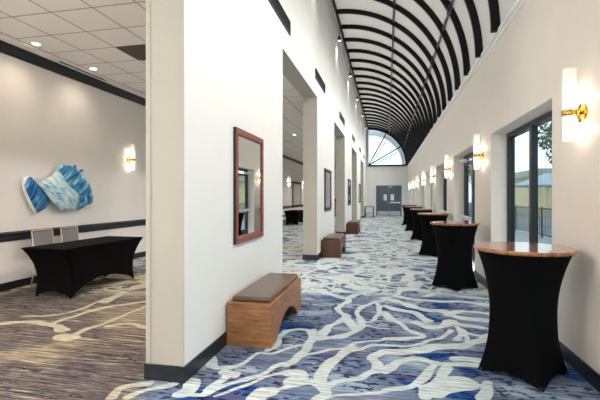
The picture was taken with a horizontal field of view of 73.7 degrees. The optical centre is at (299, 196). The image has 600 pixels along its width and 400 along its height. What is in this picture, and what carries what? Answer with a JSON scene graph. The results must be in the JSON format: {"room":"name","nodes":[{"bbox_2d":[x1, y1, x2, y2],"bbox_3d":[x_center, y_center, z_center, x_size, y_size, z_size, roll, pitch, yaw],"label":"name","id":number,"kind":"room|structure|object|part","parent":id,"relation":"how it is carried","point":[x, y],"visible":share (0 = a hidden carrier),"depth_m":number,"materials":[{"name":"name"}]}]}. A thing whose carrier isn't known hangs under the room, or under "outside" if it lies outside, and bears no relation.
{"room":"convention center hallway","nodes":[
{"label":"convention center hallway","id":0,"kind":"room"},
{"bbox_2d":[0,52,302,283],"bbox_3d":[-3.133,-0.625,14.062,0.200,4.250,38.150,0,0,12],"label":"wall","id":1,"kind":"structure","parent":0,"point":[49,120],"depth_m":7.53,"materials":[{"name":"white paint"}]},
{"bbox_2d":[22,165,92,213],"bbox_3d":[-4.383,-0.156,7.367,0.149,0.904,1.573,0,0,12],"label":"wall sculpture","id":2,"kind":"object","parent":1,"relation":"attached to","point":[67,186],"visible":1,"depth_m":7.29,"materials":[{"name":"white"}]},
{"bbox_2d":[127,144,134,169],"bbox_3d":[-3.960,-0.925,9.417,0.158,0.610,0.170,0,0,12],"label":"wall sconce","id":3,"kind":"object","parent":1,"relation":"attached to","point":[131,160],"visible":1,"depth_m":9.38,"materials":[{"name":"white glass"}]},
{"bbox_3d":[-3.940,-0.925,9.412,0.098,0.610,0.098,0,0,12],"label":"lamp shade","id":4,"kind":"part","parent":3,"relation":"part of","materials":[{"name":"white glass"}]},
{"bbox_2d":[0,219,285,291],"bbox_3d":[-3.049,1.438,13.941,0.016,0.125,37.950,0,0,12],"label":"baseboard","id":5,"kind":"structure","parent":1,"relation":"attached to","point":[26,281],"depth_m":6.65,"materials":[{"name":"black paint"}]},
{"bbox_2d":[0,40,302,164],"bbox_3d":[-3.008,-2.348,13.932,0.100,0.155,37.950,0,0,12],"label":"trim","id":6,"kind":"structure","parent":1,"relation":"attached to","point":[6,48],"depth_m":7.55,"materials":[{"name":"black paint"}]},
{"bbox_2d":[0,204,302,241],"bbox_3d":[-3.040,0.644,13.940,0.034,0.152,37.950,0,0,12],"label":"trim","id":7,"kind":"structure","parent":1,"relation":"attached to","point":[25,234],"depth_m":8.03,"materials":[{"name":"black paint"}]},
{"bbox_2d":[0,33,302,161],"bbox_3d":[-2.910,-2.438,13.911,0.300,0.025,37.950,0,0,12],"label":"trim","id":8,"kind":"structure","parent":1,"relation":"attached to","point":[3,37],"depth_m":7.08,"materials":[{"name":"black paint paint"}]},
{"bbox_2d":[292,181,300,207],"bbox_3d":[-0.194,-0.140,26.855,0.035,1.696,2.616,0,0,12],"label":"wall mirror","id":9,"kind":"object","parent":1,"relation":"attached to","point":[296,186],"visible":1,"depth_m":26.67,"materials":[{"name":"black wood"}]},
{"bbox_2d":[0,0,335,165],"bbox_3d":[-1.095,-2.500,13.517,4.015,0.100,37.950,0,0,12],"label":"ceiling","id":10,"kind":"structure","parent":0,"point":[85,34],"depth_m":6.05,"materials":[{"name":"tile"}]},
{"bbox_2d":[30,42,41,45],"bbox_3d":[-4.241,-2.450,6.428,0.176,0.008,0.176,0,0,12],"label":"recessed light","id":11,"kind":"object","parent":10,"relation":"in","point":[31,43],"visible":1,"depth_m":6.44,"materials":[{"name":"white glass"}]},
{"bbox_2d":[59,61,107,80],"bbox_3d":[-4.175,-2.420,7.765,0.100,0.010,1.200,0,0,12],"label":"air vent","id":12,"kind":"object","parent":10,"relation":"in","point":[61,62],"visible":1,"depth_m":7.68,"materials":[{"name":"white metal"}]},
{"bbox_2d":[116,44,145,62],"bbox_3d":[-2.296,-2.443,6.921,1.250,0.013,1.030,0,0,12],"label":"ceiling vent","id":13,"kind":"object","parent":10,"relation":"in","point":[138,52],"visible":0.16,"depth_m":6.70,"materials":[{"name":"grey metal"}]},
{"bbox_2d":[151,0,365,365],"bbox_3d":[1.030,-2.075,13.054,0.335,7.150,37.950,0,0,12],"label":"wall","id":14,"kind":"structure","parent":0,"point":[238,54],"depth_m":4.11,"materials":[{"name":"white paint"}]},
{"bbox_2d":[146,0,183,366],"bbox_3d":[-1.101,-0.480,3.255,0.341,3.700,0.006,0,0,12],"label":"trim","id":15,"kind":"structure","parent":14,"relation":"attached to","point":[148,2],"depth_m":3.28,"materials":[{"name":"beige paint"}]},
{"bbox_2d":[233,127,263,244],"bbox_3d":[-0.590,-0.115,4.734,0.035,1.256,0.976,0,0,12],"label":"wall mirror","id":16,"kind":"object","parent":14,"relation":"attached to","point":[248,149],"visible":1,"depth_m":4.64,"materials":[{"name":"brown wood"}]},
{"bbox_2d":[239,135,260,236],"bbox_3d":[-0.592,-0.115,4.734,0.007,1.130,0.850,0,0,12],"label":"mirror glass","id":17,"kind":"object","parent":16,"relation":"attached to","point":[249,146],"depth_m":4.71,"materials":[{"name":"white"}]},
{"bbox_2d":[143,216,363,383],"bbox_3d":[1.028,1.435,13.055,0.377,0.130,37.986,0,0,12],"label":"baseboard","id":18,"kind":"structure","parent":14,"relation":"attached to","point":[159,372],"depth_m":3.28,"materials":[{"name":"black rubber"}]},
{"bbox_2d":[268,0,290,35],"bbox_3d":[-0.328,-2.815,5.971,0.020,0.230,1.530,0,0,12],"label":"air vent","id":19,"kind":"object","parent":14,"relation":"in","point":[275,4],"visible":1,"depth_m":6.17,"materials":[{"name":"black metal"}]},
{"bbox_2d":[315,68,324,92],"bbox_3d":[0.508,-2.815,9.816,0.020,0.230,1.400,0,0,12],"label":"air vent","id":20,"kind":"object","parent":14,"relation":"in","point":[318,78],"visible":1,"depth_m":9.65,"materials":[{"name":"grey metal"}]},
{"bbox_2d":[324,168,330,210],"bbox_3d":[0.770,-0.180,10.987,0.035,1.116,1.166,0,0,12],"label":"wall mirror","id":21,"kind":"object","parent":14,"relation":"attached to","point":[327,173],"visible":1,"depth_m":10.88,"materials":[{"name":"black wood"}]},
{"bbox_2d":[326,172,330,207],"bbox_3d":[0.768,-0.180,10.988,0.007,0.980,1.030,0,0,12],"label":"mirror glass","id":22,"kind":"object","parent":21,"relation":"attached to","point":[328,174],"depth_m":11.06,"materials":[{"name":"white"}]},
{"bbox_2d":[339,111,344,125],"bbox_3d":[1.533,-2.815,14.531,0.020,0.230,1.550,0,0,12],"label":"air vent","id":23,"kind":"object","parent":14,"relation":"in","point":[342,119],"visible":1,"depth_m":14.32,"materials":[{"name":"grey metal"}]},
{"bbox_2d":[328,0,366,125],"bbox_3d":[1.253,-5.500,13.006,0.120,0.200,37.950,0,0,12],"label":"trim","id":24,"kind":"structure","parent":14,"relation":"attached to","point":[330,3],"depth_m":14.70,"materials":[{"name":"white paint"}]},
{"bbox_2d":[348,179,350,205],"bbox_3d":[2.130,-0.180,17.241,0.035,1.116,1.166,0,0,12],"label":"wall mirror","id":25,"kind":"object","parent":14,"relation":"attached to","point":[349,180],"visible":1,"depth_m":17.25,"materials":[{"name":"black wood"}]},
{"bbox_2d":[359,184,360,202],"bbox_3d":[3.533,-0.180,23.690,0.035,1.116,1.166,0,0,12],"label":"wall mirror","id":26,"kind":"object","parent":14,"relation":"attached to","point":[359,184],"visible":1,"depth_m":23.86,"materials":[{"name":"black wood"}]},
{"bbox_2d":[0,216,599,399],"bbox_3d":[0.653,1.500,13.239,7.749,0.001,38.150,0,0,12],"label":"floor","id":27,"kind":"structure","parent":0,"point":[371,323],"depth_m":4.17,"materials":[{"name":"carpet"}]},
{"bbox_2d":[30,228,53,286],"bbox_3d":[-4.171,1.030,6.761,0.498,0.945,0.436,0,0,12],"label":"banquet chair","id":28,"kind":"object","parent":27,"relation":"on","point":[43,237],"visible":0.28,"depth_m":6.75,"materials":[{"name":"grey fabric"}]},
{"bbox_3d":[-4.406,1.290,6.607,0.104,0.424,0.023,0,0,5],"label":"leg","id":29,"kind":"part","parent":28,"relation":"part of","materials":[{"name":"beige metal"}]},
{"bbox_3d":[-4.357,0.809,6.801,0.091,0.504,0.436,0,0,12],"label":"frame","id":30,"kind":"part","parent":28,"relation":"part of","materials":[{"name":"beige metal"}]},
{"bbox_3d":[-4.357,0.730,6.801,0.060,0.280,0.370,0,0,12],"label":"backrest","id":31,"kind":"part","parent":28,"relation":"part of","materials":[{"name":"grey fabric"}]},
{"bbox_2d":[60,226,78,241],"bbox_3d":[-4.043,1.030,7.346,0.498,0.945,0.436,0,0,9],"label":"banquet chair","id":32,"kind":"object","parent":27,"relation":"on","point":[71,234],"visible":0.25,"depth_m":7.34,"materials":[{"name":"grey fabric"}]},
{"bbox_2d":[21,236,142,298],"bbox_3d":[-3.490,1.125,6.633,0.770,0.751,1.820,0,0,13],"label":"banquet table","id":33,"kind":"object","parent":27,"relation":"on","point":[65,268],"visible":1,"depth_m":6.03,"materials":[{"name":"black fabric"}]},
{"bbox_2d":[227,273,300,348],"bbox_3d":[-0.364,1.258,4.674,0.470,0.485,1.400,0,0,12],"label":"bench","id":34,"kind":"object","parent":27,"relation":"on","point":[255,314],"visible":1,"depth_m":4.03,"materials":[{"name":"brown wood"}]},
{"bbox_2d":[232,273,297,302],"bbox_3d":[-0.360,1.042,4.678,0.405,0.055,1.310,0,0,12],"label":"cushion","id":35,"kind":"object","parent":34,"relation":"on","point":[271,286],"depth_m":4.41,"materials":[{"name":"brown leather"}]},
{"bbox_2d":[284,210,302,224],"bbox_3d":[-0.276,1.125,21.551,0.770,0.751,1.820,0,0,12],"label":"banquet table","id":36,"kind":"object","parent":27,"relation":"on","point":[292,216],"visible":0.94,"depth_m":20.86,"materials":[{"name":"black fabric"}]},
{"bbox_2d":[321,233,345,257],"bbox_3d":[0.897,1.258,10.473,0.470,0.485,1.350,0,0,12],"label":"bench","id":37,"kind":"object","parent":27,"relation":"on","point":[333,245],"visible":1,"depth_m":9.84,"materials":[{"name":"brown wood"}]},
{"bbox_2d":[323,233,344,239],"bbox_3d":[0.901,1.042,10.478,0.405,0.055,1.260,0,0,12],"label":"cushion","id":38,"kind":"object","parent":37,"relation":"on","point":[332,236],"depth_m":10.15,"materials":[{"name":"brown leather"}]},
{"bbox_2d":[334,199,335,215],"bbox_3d":[2.448,0.830,30.783,0.680,1.340,0.600,0,0,12],"label":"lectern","id":39,"kind":"object","parent":27,"relation":"on","point":[334,199],"visible":0.14,"depth_m":30.49,"materials":[{"name":"brown wood"}]},
{"bbox_2d":[346,220,359,233],"bbox_3d":[2.226,1.258,16.581,0.470,0.485,1.350,0,0,12],"label":"bench","id":40,"kind":"object","parent":27,"relation":"on","point":[352,226],"visible":0.99,"depth_m":15.95,"materials":[{"name":"brown wood"}]},
{"bbox_2d":[347,220,359,222],"bbox_3d":[2.229,1.042,16.585,0.405,0.055,1.260,0,0,12],"label":"cushion","id":41,"kind":"object","parent":40,"relation":"on","point":[351,221],"depth_m":16.24,"materials":[{"name":"brown leather"}]},
{"bbox_2d":[364,206,373,217],"bbox_3d":[4.931,1.100,28.503,0.640,0.800,0.500,0,0,12],"label":"side table","id":42,"kind":"object","parent":27,"relation":"on","point":[364,206],"visible":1,"depth_m":28.32,"materials":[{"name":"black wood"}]},
{"bbox_2d":[402,205,416,224],"bbox_3d":[5.664,0.965,20.771,0.779,1.070,0.779,0,0,-24],"label":"cocktail table","id":43,"kind":"object","parent":27,"relation":"on","point":[404,209],"visible":0.45,"depth_m":20.65,"materials":[{"name":"black fabric"}]},
{"bbox_2d":[404,206,422,230],"bbox_3d":[4.920,0.965,17.351,0.779,1.070,0.779,0,0,-1],"label":"cocktail table","id":44,"kind":"object","parent":27,"relation":"on","point":[409,226],"visible":0.58,"depth_m":17.20,"materials":[{"name":"black fabric"}]},
{"bbox_2d":[410,209,432,240],"bbox_3d":[4.194,0.965,13.825,0.779,1.070,0.779,0,0,15],"label":"cocktail table","id":45,"kind":"object","parent":27,"relation":"on","point":[417,227],"visible":0.65,"depth_m":13.63,"materials":[{"name":"black fabric"}]},
{"bbox_2d":[417,213,448,256],"bbox_3d":[3.418,0.965,10.258,0.779,1.070,0.779,0,0,-10],"label":"cocktail table","id":46,"kind":"object","parent":27,"relation":"on","point":[429,244],"visible":0.67,"depth_m":10.06,"materials":[{"name":"black fabric"}]},
{"bbox_2d":[430,221,479,291],"bbox_3d":[2.573,0.965,6.655,0.779,1.070,0.779,0,0,36],"label":"cocktail table","id":47,"kind":"object","parent":27,"relation":"on","point":[454,239],"visible":1,"depth_m":6.43,"materials":[{"name":"black fabric"}]},
{"bbox_2d":[473,241,577,390],"bbox_3d":[1.915,0.965,3.442,0.779,1.070,0.779,0,0,-25],"label":"cocktail table","id":48,"kind":"object","parent":27,"relation":"on","point":[524,279],"visible":1,"depth_m":3.23,"materials":[{"name":"black fabric"}]},
{"bbox_2d":[334,127,407,215],"bbox_3d":[4.852,-2.075,31.744,7.890,7.150,0.200,0,0,12],"label":"wall","id":49,"kind":"structure","parent":0,"point":[375,175],"depth_m":31.34,"materials":[{"name":"white paint"}]},
{"bbox_2d":[368,127,407,166],"bbox_3d":[6.845,-3.910,31.141,3.100,3.120,0.188,0,0,12],"label":"window","id":50,"kind":"structure","parent":49,"relation":"in","point":[369,128],"depth_m":31.15,"materials":[{"name":"black paint"}]},
{"bbox_2d":[376,185,401,215],"bbox_3d":[6.913,0.320,31.127,1.940,2.360,0.130,0,0,12],"label":"door","id":51,"kind":"structure","parent":49,"relation":"in","point":[388,197],"depth_m":31.13,"materials":[{"name":"blue paint"}]},
{"bbox_3d":[6.470,1.310,31.236,0.837,0.340,0.004,0,0,12],"label":"kick plate","id":52,"kind":"part","parent":51,"relation":"part of","materials":[{"name":"silver metal"}]},
{"bbox_3d":[7.362,1.310,31.043,0.837,0.340,0.004,0,0,12],"label":"kick plate","id":53,"kind":"part","parent":51,"relation":"part of","materials":[{"name":"silver metal"}]},
{"bbox_2d":[332,0,515,163],"bbox_3d":[2.862,-3.975,12.758,3.130,3.150,38.150,0,0,12],"label":"vault","id":54,"kind":"object","parent":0,"point":[390,45],"visible":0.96,"depth_m":12.06,"materials":[{"name":"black paint"}]},
{"bbox_2d":[446,1,451,13],"bbox_3d":[2.828,-3.578,7.572,0.106,0.238,0.084,0,0,12],"label":"lamp","id":55,"kind":"object","parent":54,"relation":"attached to","point":[449,9],"visible":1,"depth_m":7.54,"materials":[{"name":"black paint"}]},
{"bbox_2d":[408,0,599,373],"bbox_3d":[4.508,-0.450,12.400,0.340,3.900,38.150,0,0,12],"label":"wall","id":56,"kind":"structure","parent":0,"point":[520,80],"depth_m":4.18,"materials":[{"name":"paint"}]},
{"bbox_2d":[421,172,424,185],"bbox_3d":[5.314,-0.765,17.275,0.158,0.610,0.170,0,0,12],"label":"wall sconce","id":57,"kind":"object","parent":56,"relation":"attached to","point":[422,173],"visible":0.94,"depth_m":17.24,"materials":[{"name":"white glass"}]},
{"bbox_2d":[430,165,434,182],"bbox_3d":[4.557,-0.765,13.797,0.158,0.610,0.170,0,0,12],"label":"wall sconce","id":58,"kind":"object","parent":56,"relation":"attached to","point":[431,166],"visible":1,"depth_m":13.76,"materials":[{"name":"white glass"}]},
{"bbox_3d":[4.537,-0.765,13.801,0.098,0.610,0.098,0,0,12],"label":"lamp shade","id":59,"kind":"part","parent":58,"relation":"part of","materials":[{"name":"white glass"}]},
{"bbox_2d":[440,169,446,220],"bbox_3d":[4.487,0.260,12.088,0.230,2.480,2.390,0,0,12],"label":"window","id":60,"kind":"structure","parent":56,"relation":"in","point":[444,210],"depth_m":13.10,"materials":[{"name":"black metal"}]},
{"bbox_3d":[4.550,0.260,12.074,0.100,2.480,2.390,0,0,12],"label":"frame","id":61,"kind":"part","parent":60,"relation":"part of","materials":[{"name":"grey metal"}]},
{"bbox_2d":[444,155,450,178],"bbox_3d":[3.801,-0.765,10.318,0.158,0.610,0.170,0,0,12],"label":"wall sconce","id":62,"kind":"object","parent":56,"relation":"attached to","point":[447,169],"visible":1,"depth_m":10.29,"materials":[{"name":"white glass"}]},
{"bbox_2d":[459,151,474,266],"bbox_3d":[3.726,0.260,8.589,0.230,2.480,2.390,0,0,12],"label":"door","id":63,"kind":"structure","parent":56,"relation":"in","point":[467,163],"depth_m":9.03,"materials":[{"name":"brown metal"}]},
{"bbox_3d":[3.789,0.260,8.576,0.100,2.480,2.390,0,0,12],"label":"frame","id":64,"kind":"part","parent":63,"relation":"part of","materials":[{"name":"grey metal"}]},
{"bbox_2d":[408,0,526,165],"bbox_3d":[4.314,-2.365,12.340,0.055,0.130,37.950,0,0,12],"label":"trim","id":65,"kind":"structure","parent":56,"relation":"attached to","point":[518,4],"depth_m":6.71,"materials":[{"name":"white paint"}]},
{"bbox_2d":[473,134,483,169],"bbox_3d":[3.044,-0.765,6.839,0.158,0.610,0.170,0,0,12],"label":"wall sconce","id":66,"kind":"object","parent":56,"relation":"attached to","point":[476,155],"visible":1,"depth_m":6.80,"materials":[{"name":"white glass"}]},
{"bbox_3d":[3.024,-0.765,6.844,0.098,0.610,0.098,0,0,12],"label":"lamp shade","id":67,"kind":"part","parent":66,"relation":"part of","materials":[{"name":"white glass"}]},
{"bbox_2d":[507,110,551,242],"bbox_3d":[3.021,0.260,5.079,0.115,2.480,2.390,0,0,12],"label":"window","id":68,"kind":"structure","parent":56,"relation":"in","point":[532,126],"depth_m":5.21,"materials":[{"name":"black metal"}]},
{"bbox_2d":[474,270,599,392],"bbox_3d":[4.412,1.435,12.319,0.214,0.130,37.950,0,0,12],"label":"baseboard","id":69,"kind":"structure","parent":56,"relation":"attached to","point":[589,374],"depth_m":3.39,"materials":[{"name":"black wood"}]},
{"bbox_2d":[561,67,587,142],"bbox_3d":[2.288,-0.765,3.361,0.158,0.610,0.170,0,0,12],"label":"wall sconce","id":70,"kind":"object","parent":56,"relation":"attached to","point":[570,114],"visible":1,"depth_m":3.33,"materials":[{"name":"white glass"}]},
{"bbox_3d":[2.267,-0.765,3.365,0.098,0.610,0.098,0,0,12],"label":"lamp shade","id":71,"kind":"part","parent":70,"relation":"part of","materials":[{"name":"white glass"}]},
{"bbox_3d":[2.350,-0.700,3.347,0.030,0.170,0.170,0,0,12],"label":"plate","id":72,"kind":"part","parent":70,"relation":"part of","materials":[{"name":"gold metal"}]},
{"label":"outside","id":73,"kind":"structure","parent":0,"visible":0},
{"bbox_2d":[469,214,551,267],"bbox_3d":[22.010,1.570,25.914,48.000,0.100,100.000,0,0,12],"label":"ground","id":74,"kind":"structure","parent":73,"point":[520,235],"depth_m":16.43,"materials":[{"name":"grey concrete"}]},
{"bbox_2d":[369,130,404,164],"bbox_3d":[7.081,-1.965,32.487,3.130,6.930,1.600,0,0,12],"label":"entrance canopy","id":75,"kind":"object","parent":74,"relation":"on","point":[390,139],"visible":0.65,"depth_m":32.11,"materials":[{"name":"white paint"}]},
{"bbox_2d":[469,202,551,237],"bbox_3d":[9.934,0.960,19.325,0.060,1.120,34.050,0,0,12],"label":"railing","id":76,"kind":"object","parent":74,"relation":"on","point":[516,206],"visible":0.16,"depth_m":16.19,"materials":[{"name":"grey metal"}]},
{"bbox_3d":[8.949,0.960,14.796,0.060,1.120,0.060,0,0,12],"label":"post","id":77,"kind":"part","parent":76,"relation":"part of","materials":[{"name":"grey metal"}]},
{"bbox_2d":[515,168,551,216],"bbox_3d":[26.016,-0.250,34.919,15.000,3.500,17.700,0,0,12],"label":"building","id":78,"kind":"structure","parent":74,"relation":"on","point":[521,193],"depth_m":31.03,"materials":[{"name":"yellow paint"}]},
{"bbox_2d":[515,173,551,207],"bbox_3d":[13.105,0.125,21.199,3.141,2.750,3.141,0,0,35],"label":"patio umbrella","id":79,"kind":"object","parent":74,"relation":"on","point":[545,180],"visible":0.57,"depth_m":20.74,"materials":[{"name":"blue fabric"}]},
{"bbox_2d":[538,122,551,163],"bbox_3d":[11.158,-1.095,15.491,3.498,5.201,3.528,0,0,12],"label":"tree","id":80,"kind":"object","parent":74,"relation":"on","point":[545,141],"visible":0.19,"depth_m":16.04,"materials":[{"name":"green plant"}]}
]}

